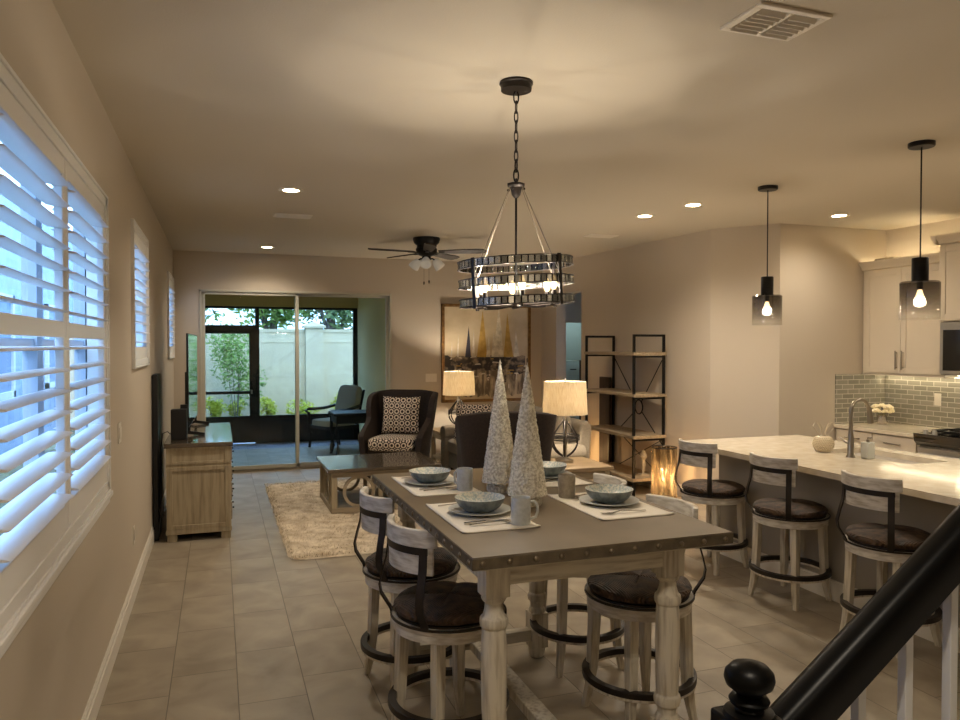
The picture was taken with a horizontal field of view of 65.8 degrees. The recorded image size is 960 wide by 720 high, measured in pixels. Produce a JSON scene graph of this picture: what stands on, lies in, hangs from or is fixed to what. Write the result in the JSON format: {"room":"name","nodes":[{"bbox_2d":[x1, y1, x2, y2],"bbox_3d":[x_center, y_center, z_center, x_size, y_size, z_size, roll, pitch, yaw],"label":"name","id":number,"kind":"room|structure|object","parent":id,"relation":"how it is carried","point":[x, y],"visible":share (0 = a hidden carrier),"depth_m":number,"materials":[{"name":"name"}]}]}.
{"room":"dining room","nodes":[
{"label":"dining room","id":0,"kind":"room"},
{"bbox_2d":[0,0,173,719],"bbox_3d":[-1.946,0.164,3.636,0.140,2.959,13.145,0,1,-19],"label":"wall","id":1,"kind":"structure","parent":0,"point":[49,671],"depth_m":3.55,"materials":[{"name":"beige paint"}]},
{"bbox_2d":[0,53,112,658],"bbox_3d":[-1.634,-0.032,2.814,0.164,1.585,2.175,0,1,-19],"label":"window","id":2,"kind":"structure","parent":1,"relation":"in","point":[14,615],"depth_m":2.77,"materials":[{"name":"grey wood"}]},
{"bbox_2d":[0,81,73,610],"bbox_3d":[-1.421,-0.051,2.343,0.089,1.410,1.015,0,1,-19],"label":"plantation shutter","id":3,"kind":"object","parent":2,"relation":"attached to","point":[33,522],"visible":1,"depth_m":2.32,"materials":[{"name":"white paint"}]},
{"bbox_2d":[51,159,111,526],"bbox_3d":[-1.763,-0.070,3.314,0.089,1.410,1.025,0,1,-19],"label":"plantation shutter","id":4,"kind":"object","parent":2,"relation":"attached to","point":[89,468],"visible":0.76,"depth_m":3.27,"materials":[{"name":"white paint"}]},
{"bbox_2d":[81,490,165,719],"bbox_3d":[-1.849,1.577,3.624,0.016,0.135,13.005,0,1,-19],"label":"baseboard","id":5,"kind":"structure","parent":1,"relation":"attached to","point":[93,705],"depth_m":4.13,"materials":[{"name":"beige paint"}]},
{"bbox_2d":[130,218,149,368],"bbox_3d":[-2.600,-0.459,5.533,0.154,1.020,1.110,0,1,-19],"label":"window","id":6,"kind":"structure","parent":1,"relation":"in","point":[134,226],"depth_m":5.30,"materials":[{"name":"grey wood"}]},
{"bbox_2d":[134,231,149,359],"bbox_3d":[-2.553,-0.459,5.550,0.089,0.900,0.990,0,1,-19],"label":"plantation shutter","id":7,"kind":"object","parent":6,"relation":"attached to","point":[141,260],"visible":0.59,"depth_m":5.65,"materials":[{"name":"white paint"}]},
{"bbox_2d":[167,271,174,358],"bbox_3d":[-3.842,-0.528,9.060,0.154,1.020,1.090,0,1,-19],"label":"window","id":8,"kind":"structure","parent":1,"relation":"in","point":[172,355],"depth_m":8.58,"materials":[{"name":"grey wood"}]},
{"bbox_2d":[205,294,357,307],"bbox_3d":[-3.248,-1.079,11.849,3.440,0.320,3.255,0,1,-19],"label":"roof","id":9,"kind":"structure","parent":0,"point":[210,300],"depth_m":13.16,"materials":[{"name":"brown"}]},
{"bbox_2d":[232,439,358,449],"bbox_3d":[-3.264,1.540,11.948,3.440,0.080,3.355,0,1,-19],"label":"floor","id":10,"kind":"structure","parent":0,"point":[250,445],"depth_m":12.99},
{"bbox_2d":[205,306,357,442],"bbox_3d":[-3.740,0.265,13.197,3.130,2.420,0.085,0,1,-19],"label":"screen enclosure","id":11,"kind":"object","parent":10,"relation":"on","point":[257,428],"visible":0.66,"depth_m":13.14,"materials":[{"name":"black metal"}]},
{"bbox_2d":[304,385,364,449],"bbox_3d":[-2.439,0.962,12.530,0.712,1.060,0.807,1,2,43],"label":"patio chair","id":12,"kind":"object","parent":10,"relation":"on","point":[349,397],"visible":0.61,"depth_m":12.54,"materials":[{"name":"black"}]},
{"bbox_2d":[312,417,354,426],"bbox_3d":[-2.465,1.049,12.504,0.580,0.127,0.580,1,2,43],"label":"seat cushion","id":13,"kind":"object","parent":12,"relation":"on","point":[320,422],"depth_m":12.30,"materials":[{"name":"beige fabric"}]},
{"bbox_2d":[335,385,361,409],"bbox_3d":[-2.261,0.745,12.719,0.560,0.633,0.244,1,2,43],"label":"cushion","id":14,"kind":"object","parent":12,"relation":"on","point":[348,396],"depth_m":12.62,"materials":[{"name":"beige fabric"}]},
{"bbox_2d":[328,409,365,454],"bbox_3d":[-1.949,1.160,11.637,0.760,0.708,0.640,0,1,-19],"label":"patio table","id":15,"kind":"object","parent":10,"relation":"on","point":[337,416],"visible":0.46,"depth_m":11.35,"materials":[{"name":"black metal"}]},
{"bbox_2d":[173,250,541,452],"bbox_3d":[-1.556,0.025,10.667,5.268,2.959,0.140,0,1,-19],"label":"wall","id":16,"kind":"structure","parent":0,"point":[416,305],"depth_m":10.62,"materials":[{"name":"beige paint"}]},
{"bbox_2d":[199,289,391,472],"bbox_3d":[-2.515,0.282,10.323,2.590,2.460,0.140,0,1,-19],"label":"door","id":17,"kind":"structure","parent":16,"relation":"in","point":[388,297],"depth_m":10.26,"materials":[{"name":"beige metal"}]},
{"bbox_2d":[441,303,530,402],"bbox_3d":[0.102,-0.105,11.147,1.420,1.460,0.050,0,1,-19],"label":"sailboat painting","id":18,"kind":"object","parent":16,"relation":"attached to","point":[471,339],"visible":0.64,"depth_m":11.14,"materials":[{"name":"multicoloured paint"}]},
{"bbox_2d":[357,298,384,430],"bbox_3d":[-1.704,0.172,12.338,0.140,2.640,3.105,0,1,-19],"label":"wall","id":19,"kind":"structure","parent":0,"point":[370,311],"depth_m":12.51,"materials":[{"name":"brown paint"}]},
{"bbox_2d":[52,0,959,263],"bbox_3d":[1.418,-1.410,5.880,8.000,0.100,15.400,0,1,-19],"label":"ceiling","id":20,"kind":"structure","parent":0,"point":[393,121],"depth_m":3.96,"materials":[{"name":"beige paint"}]},
{"bbox_2d":[368,236,485,283],"bbox_3d":[-0.649,-1.140,8.567,1.323,0.545,1.334,0,1,-19],"label":"ceiling fan","id":21,"kind":"object","parent":20,"relation":"hanging from","point":[426,248],"visible":1,"depth_m":8.52,"materials":[{"name":"black metal"}]},
{"bbox_2d":[457,76,574,310],"bbox_3d":[0.171,-0.773,3.518,0.561,1.079,0.551,0,1,-17],"label":"chandelier","id":22,"kind":"object","parent":20,"relation":"hanging from","point":[513,86],"visible":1,"depth_m":3.43,"materials":[{"name":"brown metal"}]},
{"bbox_2d":[753,185,781,325],"bbox_3d":[2.257,-0.816,5.827,0.224,1.085,0.224,0,1,-19],"label":"pendant light","id":23,"kind":"object","parent":20,"relation":"hanging from","point":[767,282],"visible":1,"depth_m":5.80,"materials":[{"name":"black metal"}]},
{"bbox_2d":[761,276,773,301],"bbox_3d":[2.257,-0.556,5.832,0.094,0.195,0.094,0,1,-19],"label":"socket","id":24,"kind":"object","parent":23,"relation":"attached to","point":[767,282],"depth_m":5.79,"materials":[{"name":"black metal"}]},
{"bbox_2d":[720,1,832,40],"bbox_3d":[1.131,-1.290,2.844,0.330,0.019,0.236,0,1,-19],"label":"ceiling vent","id":25,"kind":"object","parent":20,"relation":"in","point":[764,19],"visible":1,"depth_m":2.82,"materials":[{"name":"beige plastic"}]},
{"bbox_2d":[899,139,940,319],"bbox_3d":[2.712,-0.791,4.567,0.224,1.085,0.224,0,1,-19],"label":"pendant light","id":26,"kind":"object","parent":20,"relation":"hanging from","point":[919,265],"visible":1,"depth_m":4.54,"materials":[{"name":"black metal"}]},
{"bbox_2d":[911,257,928,289],"bbox_3d":[2.712,-0.531,4.572,0.094,0.195,0.094,0,1,-19],"label":"socket","id":27,"kind":"object","parent":26,"relation":"attached to","point":[919,265],"depth_m":4.54,"materials":[{"name":"black metal"}]},
{"bbox_2d":[96,444,959,719],"bbox_3d":[1.418,1.649,5.941,8.000,0.100,15.400,0,1,-19],"label":"floor","id":28,"kind":"structure","parent":0,"point":[236,627],"depth_m":4.33,"materials":[{"name":"tile"}]},
{"bbox_2d":[152,373,160,540],"bbox_3d":[-2.792,0.846,6.354,0.047,1.466,0.898,0,1,-19],"label":"tower speaker","id":29,"kind":"object","parent":28,"relation":"on","point":[156,418],"visible":0.89,"depth_m":6.32},
{"bbox_2d":[163,422,233,542],"bbox_3d":[-2.743,1.140,7.317,0.582,0.862,1.740,0,1,-19],"label":"media console","id":30,"kind":"object","parent":28,"relation":"on","point":[199,470],"visible":0.98,"depth_m":6.53,"materials":[{"name":"brown wood"}]},
{"bbox_2d":[171,404,187,439],"bbox_3d":[-2.739,0.565,6.756,0.135,0.310,0.180,0,1,-19],"label":"media box","id":31,"kind":"object","parent":30,"relation":"on","point":[179,417],"visible":1,"depth_m":6.67,"materials":[{"name":"black plastic"}]},
{"bbox_2d":[185,333,208,434],"bbox_3d":[-2.892,0.226,7.522,0.236,0.972,1.400,0,1,-18],"label":"television","id":32,"kind":"object","parent":30,"relation":"on","point":[191,340],"visible":0.84,"depth_m":7.21,"materials":[{"name":"black plastic"}]},
{"bbox_2d":[264,477,442,559],"bbox_3d":[-0.904,1.533,7.878,2.542,0.046,3.423,0,1,-19],"label":"shag rug","id":33,"kind":"object","parent":28,"relation":"on","point":[308,529],"visible":0.3,"depth_m":6.95,"materials":[{"name":"beige carpet"}]},
{"bbox_2d":[316,451,441,513],"bbox_3d":[-1.109,1.300,7.991,1.170,0.448,0.960,0,1,-19],"label":"coffee table","id":34,"kind":"object","parent":33,"relation":"on","point":[345,500],"visible":0.59,"depth_m":7.70,"materials":[{"name":"brown wood"}]},
{"bbox_2d":[358,389,437,478],"bbox_3d":[-1.037,0.966,9.460,0.910,1.139,0.842,0,1,11],"label":"chair","id":35,"kind":"object","parent":33,"relation":"on","point":[371,439],"visible":0.66,"depth_m":9.43,"materials":[{"name":"brown fabric"}]},
{"bbox_2d":[368,433,416,451],"bbox_3d":[-1.053,1.041,9.376,0.600,0.168,0.660,0,1,11],"label":"seat cushion","id":36,"kind":"object","parent":35,"relation":"on","point":[377,442],"depth_m":9.08,"materials":[{"name":"fabric"}]},
{"bbox_2d":[381,396,419,433],"bbox_3d":[-1.019,0.707,9.559,0.500,0.473,0.175,0,1,11],"label":"throw pillow","id":37,"kind":"object","parent":35,"relation":"on","point":[401,414],"visible":1,"depth_m":9.50,"materials":[{"name":"fabric"}]},
{"bbox_2d":[455,411,556,468],"bbox_3d":[0.215,1.016,6.908,0.910,1.139,0.842,0,1,-5],"label":"chair","id":38,"kind":"object","parent":33,"relation":"on","point":[471,429],"visible":0.29,"depth_m":6.51,"materials":[{"name":"brown fabric"}]},
{"bbox_2d":[353,486,459,688],"bbox_3d":[-0.351,1.149,3.801,0.536,0.984,0.534,-1,1,-29],"label":"counter stool","id":39,"kind":"object","parent":28,"relation":"on","point":[375,511],"visible":0.58,"depth_m":3.62,"materials":[{"name":"brown wood"}]},
{"bbox_2d":[431,427,446,467],"bbox_3d":[-0.313,1.244,10.487,0.680,0.530,0.680,0,1,-19],"label":"end table","id":40,"kind":"object","parent":28,"relation":"on","point":[436,430],"visible":0.09,"depth_m":10.58,"materials":[{"name":"brown wood"}]},
{"bbox_2d":[443,369,474,423],"bbox_3d":[-0.297,0.551,10.426,0.456,0.858,0.456,0,1,-19],"label":"table lamp","id":41,"kind":"object","parent":40,"relation":"on","point":[458,383],"visible":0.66,"depth_m":10.24,"materials":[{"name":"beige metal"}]},
{"bbox_2d":[378,514,508,719],"bbox_3d":[-0.135,1.161,3.188,0.536,0.984,0.534,-1,1,-35],"label":"counter stool","id":42,"kind":"object","parent":28,"relation":"on","point":[439,614],"visible":0.88,"depth_m":3.02,"materials":[{"name":"beige wood"}]},
{"bbox_2d":[440,401,590,479],"bbox_3d":[0.354,1.041,9.037,1.038,0.994,2.450,0,1,-19],"label":"sofa","id":43,"kind":"object","parent":28,"relation":"on","point":[582,427],"visible":0.13,"depth_m":8.21,"materials":[{"name":"fabric"}]},
{"bbox_2d":[453,403,490,438],"bbox_3d":[-0.104,0.804,9.704,0.490,0.461,0.226,0,1,14],"label":"throw pillow","id":44,"kind":"object","parent":43,"relation":"on","point":[462,409],"visible":0.3,"depth_m":9.69,"materials":[{"name":"fabric"}]},
{"bbox_2d":[554,416,570,443],"bbox_3d":[0.794,0.828,8.478,0.315,0.547,0.660,0,1,-19],"label":"cushion","id":45,"kind":"object","parent":43,"relation":"on","point":[560,430],"depth_m":8.17,"materials":[{"name":"fabric"}]},
{"bbox_2d":[372,468,732,719],"bbox_3d":[0.181,1.137,3.374,1.036,1.024,1.675,0,1,-19],"label":"dining table","id":46,"kind":"object","parent":28,"relation":"on","point":[569,542],"visible":0.73,"depth_m":2.79,"materials":[{"name":"beige wood"}]},
{"bbox_2d":[392,474,481,496],"bbox_3d":[-0.227,0.615,3.675,0.315,0.007,0.520,0,1,-19],"label":"placemat","id":47,"kind":"object","parent":46,"relation":"on","point":[412,488],"visible":0.55,"depth_m":3.54,"materials":[{"name":"beige fabric"}]},
{"bbox_2d":[404,476,453,485],"bbox_3d":[-0.249,0.605,3.699,0.260,0.018,0.260,0,1,-19],"label":"dinner plate","id":48,"kind":"object","parent":47,"relation":"on","point":[410,480],"visible":0.52,"depth_m":3.67,"materials":[{"name":"grey ceramic"}]},
{"bbox_2d":[409,467,450,483],"bbox_3d":[-0.249,0.578,3.699,0.208,0.056,0.208,0,1,-19],"label":"soup bowl","id":49,"kind":"object","parent":48,"relation":"on","point":[428,475],"visible":1,"depth_m":3.65,"materials":[{"name":"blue ceramic"}]},
{"bbox_2d":[453,467,472,490],"bbox_3d":[-0.076,0.566,3.539,0.077,0.102,0.101,0,1,-20],"label":"mug","id":50,"kind":"object","parent":47,"relation":"on","point":[464,482],"visible":1,"depth_m":3.50,"materials":[{"name":"grey ceramic"}]},
{"bbox_2d":[426,502,540,532],"bbox_3d":[-0.002,0.628,3.013,0.310,0.007,0.520,0,1,-19],"label":"placemat","id":51,"kind":"object","parent":46,"relation":"on","point":[457,521],"visible":0.52,"depth_m":2.90,"materials":[{"name":"beige fabric"}]},
{"bbox_2d":[448,504,510,515],"bbox_3d":[-0.001,0.618,3.055,0.260,0.018,0.260,0,1,-19],"label":"dinner plate","id":52,"kind":"object","parent":51,"relation":"on","point":[455,508],"visible":0.59,"depth_m":3.02,"materials":[{"name":"grey ceramic"}]},
{"bbox_2d":[455,492,504,512],"bbox_3d":[-0.001,0.590,3.055,0.208,0.056,0.208,0,1,-19],"label":"soup bowl","id":53,"kind":"object","parent":52,"relation":"on","point":[473,502],"visible":1,"depth_m":3.01,"materials":[{"name":"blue ceramic"}]},
{"bbox_2d":[511,495,538,525],"bbox_3d":[0.167,0.580,2.853,0.101,0.102,0.077,1,1,39],"label":"mug","id":54,"kind":"object","parent":51,"relation":"on","point":[520,504],"visible":1,"depth_m":2.83,"materials":[{"name":"grey ceramic"}]},
{"bbox_2d":[482,361,513,492],"bbox_3d":[0.095,0.308,3.524,0.175,0.628,0.175,0,1,-3],"label":"cone tree","id":55,"kind":"object","parent":46,"relation":"on","point":[499,452],"visible":0.94,"depth_m":3.48,"materials":[{"name":"silver metal"}]},
{"bbox_2d":[507,363,546,506],"bbox_3d":[0.205,0.318,3.223,0.175,0.620,0.175,0,1,-3],"label":"cone tree","id":56,"kind":"object","parent":46,"relation":"on","point":[527,474],"visible":1,"depth_m":3.18,"materials":[{"name":"silver metal"}]},
{"bbox_2d":[545,477,592,487],"bbox_3d":[0.322,0.611,3.869,0.330,0.007,0.500,0,1,-19],"label":"placemat","id":57,"kind":"object","parent":46,"relation":"on","point":[578,481],"visible":0.09,"depth_m":3.72,"materials":[{"name":"beige fabric"}]},
{"bbox_2d":[545,470,570,478],"bbox_3d":[0.352,0.601,3.890,0.260,0.018,0.260,0,1,-19],"label":"dinner plate","id":58,"kind":"object","parent":57,"relation":"on","point":[564,471],"visible":0.12,"depth_m":3.83,"materials":[{"name":"grey ceramic"}]},
{"bbox_2d":[543,461,566,476],"bbox_3d":[0.352,0.574,3.889,0.208,0.056,0.208,0,1,-19],"label":"soup bowl","id":59,"kind":"object","parent":58,"relation":"on","point":[551,468],"visible":0.65,"depth_m":3.83,"materials":[{"name":"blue ceramic"}]},
{"bbox_2d":[547,492,673,519],"bbox_3d":[0.551,0.624,3.218,0.330,0.007,0.520,0,1,-19],"label":"placemat","id":60,"kind":"object","parent":46,"relation":"on","point":[596,511],"visible":0.67,"depth_m":3.11,"materials":[{"name":"beige fabric"}]},
{"bbox_2d":[558,473,574,497],"bbox_3d":[0.395,0.569,3.375,0.077,0.102,0.101,0,1,3],"label":"mug","id":61,"kind":"object","parent":60,"relation":"on","point":[566,481],"visible":0.99,"depth_m":3.33,"materials":[{"name":"grey ceramic"}]},
{"bbox_2d":[579,494,639,505],"bbox_3d":[0.562,0.614,3.232,0.260,0.018,0.260,0,1,-19],"label":"dinner plate","id":62,"kind":"object","parent":60,"relation":"on","point":[631,500],"visible":0.52,"depth_m":3.21,"materials":[{"name":"grey ceramic"}]},
{"bbox_2d":[585,484,632,503],"bbox_3d":[0.562,0.587,3.232,0.208,0.056,0.208,0,1,-19],"label":"soup bowl","id":63,"kind":"object","parent":62,"relation":"on","point":[601,493],"visible":1,"depth_m":3.19,"materials":[{"name":"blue ceramic"}]},
{"bbox_2d":[566,360,578,418],"bbox_3d":[1.467,0.727,13.609,0.600,1.440,0.455,0,1,-19],"label":"cabinet","id":64,"kind":"object","parent":28,"relation":"on","point":[572,366],"visible":0.12,"depth_m":13.47,"materials":[{"name":"grey paint"}]},
{"bbox_2d":[530,473,626,677],"bbox_3d":[0.534,1.144,4.049,0.536,0.984,0.534,0,1,-15],"label":"counter stool","id":65,"kind":"object","parent":28,"relation":"on","point":[562,607],"visible":0.25,"depth_m":3.86,"materials":[{"name":"beige wood"}]},
{"bbox_2d":[550,457,613,478],"bbox_3d":[0.882,1.303,7.484,0.680,0.530,0.680,0,1,-19],"label":"end table","id":66,"kind":"object","parent":28,"relation":"on","point":[583,467],"visible":0.25,"depth_m":7.26,"materials":[{"name":"beige wood"}]},
{"bbox_2d":[543,378,587,462],"bbox_3d":[0.863,0.608,7.527,0.456,0.858,0.456,0,1,-19],"label":"table lamp","id":67,"kind":"object","parent":66,"relation":"on","point":[565,398],"visible":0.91,"depth_m":7.36,"materials":[{"name":"beige fabric"}]},
{"bbox_2d":[599,377,611,461],"bbox_3d":[1.644,0.873,9.738,0.040,1.302,0.260,0,1,-19],"label":"wood panel","id":68,"kind":"object","parent":28,"relation":"on","point":[605,400],"visible":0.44,"depth_m":9.70,"materials":[{"name":"beige paint"}]},
{"bbox_2d":[584,334,666,495],"bbox_3d":[1.738,0.617,9.029,0.430,1.840,1.210,0,1,-19],"label":"shelving unit","id":69,"kind":"object","parent":28,"relation":"on","point":[620,470],"visible":0.84,"depth_m":8.67,"materials":[{"name":"black metal"}]},
{"bbox_2d":[581,494,706,719],"bbox_3d":[0.735,1.156,3.432,0.536,0.984,0.534,-1,1,-24],"label":"counter stool","id":70,"kind":"object","parent":28,"relation":"on","point":[628,596],"visible":0.66,"depth_m":3.33,"materials":[{"name":"brown wood"}]},
{"bbox_2d":[651,445,677,497],"bbox_3d":[2.019,1.253,8.138,0.300,0.605,0.300,0,1,-19],"label":"lantern","id":71,"kind":"object","parent":28,"relation":"on","point":[664,487],"visible":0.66,"depth_m":8.03,"materials":[{"name":"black metal"}]},
{"bbox_2d":[674,439,748,575],"bbox_3d":[1.812,1.110,5.771,0.536,0.984,0.534,-1,1,-33],"label":"counter stool","id":72,"kind":"object","parent":28,"relation":"on","point":[716,493],"visible":0.75,"depth_m":5.59,"materials":[{"name":"brown wood"}]},
{"bbox_2d":[711,658,782,719],"bbox_3d":[0.514,1.137,1.427,0.120,1.125,0.120,0,1,-19],"label":"newel post","id":73,"kind":"object","parent":28,"relation":"on","point":[750,680],"visible":1,"depth_m":1.39,"materials":[{"name":"black paint"}]},
{"bbox_2d":[770,504,959,719],"bbox_3d":[1.302,0.175,1.686,1.625,1.272,0.072,0,1,-19],"label":"stair handrail","id":74,"kind":"object","parent":73,"relation":"attached to","point":[826,688],"visible":1,"depth_m":1.49,"materials":[{"name":"black paint"}]},
{"bbox_2d":[745,452,831,610],"bbox_3d":[2.103,1.125,5.037,0.536,0.984,0.534,-1,1,-31],"label":"counter stool","id":75,"kind":"object","parent":28,"relation":"on","point":[796,515],"visible":1,"depth_m":4.90,"materials":[{"name":"brown wood"}]},
{"bbox_2d":[719,452,959,652],"bbox_3d":[3.023,1.193,4.660,1.016,0.862,3.536,0,1,-19],"label":"kitchen island","id":76,"kind":"object","parent":28,"relation":"on","point":[924,514],"visible":0.26,"depth_m":5.05,"materials":[{"name":"beige paint"}]},
{"bbox_2d":[678,435,959,505],"bbox_3d":[2.932,0.740,4.733,1.275,0.040,3.850,0,1,-19],"label":"island countertop","id":77,"kind":"structure","parent":76,"relation":"on","point":[936,478],"depth_m":5.11,"materials":[{"name":"beige stone"}]},
{"bbox_2d":[812,421,834,451],"bbox_3d":[2.627,0.583,5.677,0.160,0.233,0.158,0,1,-19],"label":"vase","id":78,"kind":"object","parent":77,"relation":"on","point":[820,443],"visible":1,"depth_m":5.63,"materials":[{"name":"beige ceramic"}]},
{"bbox_2d":[839,398,874,457],"bbox_3d":[2.769,0.490,5.456,0.246,0.432,0.135,0,1,-19],"label":"faucet","id":79,"kind":"object","parent":77,"relation":"on","point":[870,419],"visible":1,"depth_m":5.39,"materials":[{"name":"silver metal"}]},
{"bbox_2d":[836,428,919,452],"bbox_3d":[4.226,1.143,7.495,0.719,0.850,0.975,0,1,-19],"label":"base cabinet","id":80,"kind":"object","parent":28,"relation":"on","point":[908,444],"visible":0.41,"depth_m":7.27,"materials":[{"name":"beige paint"}]},
{"bbox_2d":[833,422,942,437],"bbox_3d":[4.229,0.700,7.490,0.715,0.035,0.980,0,1,-19],"label":"countertop","id":81,"kind":"structure","parent":80,"relation":"on","point":[897,429],"depth_m":7.45,"materials":[{"name":"beige stone"}]},
{"bbox_2d":[871,403,894,424],"bbox_3d":[4.217,0.566,7.778,0.225,0.222,0.177,1,1,36],"label":"flower vase","id":82,"kind":"object","parent":81,"relation":"on","point":[887,408],"visible":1,"depth_m":7.75,"materials":[{"name":"white ceramic"}]},
{"bbox_2d":[835,470,942,658],"bbox_3d":[2.375,1.139,4.295,0.536,0.984,0.534,-1,1,-27],"label":"counter stool","id":83,"kind":"object","parent":28,"relation":"on","point":[894,543],"visible":0.69,"depth_m":4.19,"materials":[{"name":"brown wood"}]},
{"bbox_2d":[913,428,959,459],"bbox_3d":[4.494,1.114,6.662,0.752,0.940,0.767,0,1,-19],"label":"range","id":84,"kind":"object","parent":28,"relation":"on","point":[937,442],"visible":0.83,"depth_m":6.71,"materials":[{"name":"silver metal"}]},
{"bbox_2d":[917,446,959,459],"bbox_3d":[4.182,1.124,6.554,0.092,0.625,0.740,0,1,-19],"label":"oven","id":85,"kind":"object","parent":84,"relation":"in","point":[953,453],"depth_m":6.68,"materials":[{"name":"silver metal"}]},
{"bbox_3d":[0.896,1.599,1.100,0.300,0.190,0.980,0,1,-19],"label":"stair step","id":86,"kind":"structure","parent":28,"relation":"on","visible":0},
{"bbox_2d":[850,689,865,719],"bbox_3d":[0.769,1.067,1.516,0.021,0.858,0.021,0,1,-19],"label":"baluster","id":87,"kind":"object","parent":86,"relation":"on","point":[858,707],"visible":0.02,"depth_m":1.50,"materials":[{"name":"grey paint"}]},
{"bbox_3d":[1.145,1.503,1.186,0.300,0.380,0.980,0,1,-19],"label":"stair step","id":88,"kind":"structure","parent":28,"relation":"on","visible":0},
{"bbox_2d":[897,635,913,719],"bbox_3d":[0.888,0.926,1.555,0.021,0.759,0.021,0,1,-19],"label":"baluster","id":89,"kind":"object","parent":88,"relation":"on","point":[905,655],"visible":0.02,"depth_m":1.54,"materials":[{"name":"grey paint"}]},
{"bbox_2d":[941,586,957,719],"bbox_3d":[1.008,0.879,1.596,0.021,0.850,0.021,0,1,-19],"label":"baluster","id":90,"kind":"object","parent":88,"relation":"on","point":[950,605],"visible":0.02,"depth_m":1.58,"materials":[{"name":"grey paint"}]},
{"bbox_2d":[566,293,580,322],"bbox_3d":[1.810,-0.013,12.621,2.600,2.959,0.100,0,1,-19],"label":"wall","id":91,"kind":"structure","parent":0,"point":[573,310],"depth_m":12.48,"materials":[{"name":"beige paint"}]},
{"bbox_2d":[541,230,710,483],"bbox_3d":[1.779,0.043,9.761,0.140,2.959,3.805,0,1,-24],"label":"wall","id":92,"kind":"structure","parent":0,"point":[662,287],"depth_m":8.96,"materials":[{"name":"beige paint"}]},
{"bbox_2d":[556,290,582,419],"bbox_3d":[1.351,0.259,10.741,0.216,2.490,0.730,0,1,-19],"label":"trim","id":93,"kind":"structure","parent":92,"relation":"attached to","point":[561,308],"depth_m":11.05,"materials":[{"name":"beige paint"}]},
{"bbox_2d":[710,223,779,479],"bbox_3d":[2.809,0.081,7.849,0.708,2.959,0.140,1,1,34],"label":"wall","id":94,"kind":"structure","parent":0,"point":[744,357],"depth_m":7.78,"materials":[{"name":"beige paint"}]},
{"bbox_2d":[779,223,885,440],"bbox_3d":[3.709,0.080,7.894,1.420,2.959,0.140,0,1,-19],"label":"wall","id":95,"kind":"structure","parent":0,"point":[822,277],"depth_m":7.75,"materials":[{"name":"beige paint"}]},
{"bbox_2d":[835,374,884,423],"bbox_3d":[4.074,0.411,7.950,0.682,0.525,0.008,0,1,-19],"label":"backsplash","id":96,"kind":"structure","parent":95,"relation":"attached to","point":[848,387],"depth_m":7.93,"materials":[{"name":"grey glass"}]},
{"bbox_2d":[886,218,959,256],"bbox_3d":[5.903,0.157,4.013,0.140,2.959,8.640,0,1,-19],"label":"wall","id":97,"kind":"structure","parent":0,"point":[900,242],"depth_m":7.69,"materials":[{"name":"beige paint"}]},
{"bbox_2d":[859,252,959,377],"bbox_3d":[4.377,-0.433,7.533,0.392,1.190,0.955,0,1,-19],"label":"upper cabinet","id":98,"kind":"object","parent":97,"relation":"attached to","point":[893,345],"visible":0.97,"depth_m":7.48,"materials":[{"name":"beige paint"}]},
{"bbox_2d":[885,375,959,428],"bbox_3d":[4.855,0.434,6.773,0.008,0.525,2.732,0,1,-19],"label":"backsplash","id":99,"kind":"structure","parent":97,"relation":"attached to","point":[912,398],"depth_m":7.62,"materials":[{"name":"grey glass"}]},
{"bbox_2d":[930,232,959,321],"bbox_3d":[4.617,-0.762,6.727,0.472,0.810,0.827,0,1,-19],"label":"upper cabinet","id":100,"kind":"object","parent":97,"relation":"attached to","point":[949,287],"visible":1,"depth_m":6.90,"materials":[{"name":"beige paint"}]},
{"bbox_2d":[940,322,959,375],"bbox_3d":[4.655,-0.102,6.720,0.413,0.500,0.755,0,1,-19],"label":"microwave","id":101,"kind":"object","parent":100,"relation":"attached to","point":[949,331],"visible":1,"depth_m":6.90,"materials":[{"name":"silver metal"}]},
{"bbox_3d":[1.331,-0.039,13.904,2.650,2.959,0.140,0,1,-19],"label":"wall","id":102,"kind":"structure","parent":0,"visible":0},
{"bbox_2d":[566,323,580,359],"bbox_3d":[1.666,0.340,13.940,1.800,2.200,0.030,0,1,-19],"label":"trim","id":103,"kind":"structure","parent":102,"relation":"attached to","point":[573,330],"depth_m":13.94,"materials":[{"name":"grey paint"}]},
{"label":"outside","id":104,"kind":"structure","parent":0,"visible":0},
{"bbox_2d":[0,430,74,535],"bbox_3d":[-3.987,1.722,11.354,24.000,0.340,36.000,0,1,-19],"label":"ground","id":105,"kind":"structure","parent":104,"point":[3,476],"depth_m":10.45,"materials":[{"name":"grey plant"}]},
{"bbox_2d":[0,194,73,454],"bbox_3d":[-6.312,-0.350,8.373,0.260,4.800,28.000,0,1,-19],"label":"house","id":106,"kind":"structure","parent":105,"relation":"on","point":[11,361],"depth_m":12.05,"materials":[{"name":"blue"}]},
{"bbox_2d":[69,322,352,419],"bbox_3d":[-6.811,0.288,16.333,22.000,2.330,0.460,0,1,-19],"label":"wall","id":107,"kind":"structure","parent":105,"relation":"on","point":[325,355],"depth_m":17.13,"materials":[{"name":"white"}]},
{"bbox_2d":[205,313,267,415],"bbox_3d":[-5.121,0.230,15.648,1.308,2.476,1.071,0,1,-19],"label":"bush","id":108,"kind":"object","parent":105,"relation":"on","point":[230,358],"visible":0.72,"depth_m":15.59,"materials":[{"name":"green plant"}]},
{"bbox_2d":[229,309,313,328],"bbox_3d":[-6.061,-1.353,21.475,2.832,5.425,2.804,0,1,-19],"label":"tree","id":109,"kind":"object","parent":105,"relation":"on","point":[278,316],"visible":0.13,"depth_m":21.44,"materials":[{"name":"green plant"}]},
{"bbox_2d":[301,310,352,329],"bbox_3d":[-4.056,-0.664,20.369,2.570,4.088,2.217,0,1,-19],"label":"tree","id":110,"kind":"object","parent":105,"relation":"on","point":[331,320],"visible":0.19,"depth_m":20.19,"materials":[{"name":"green plant"}]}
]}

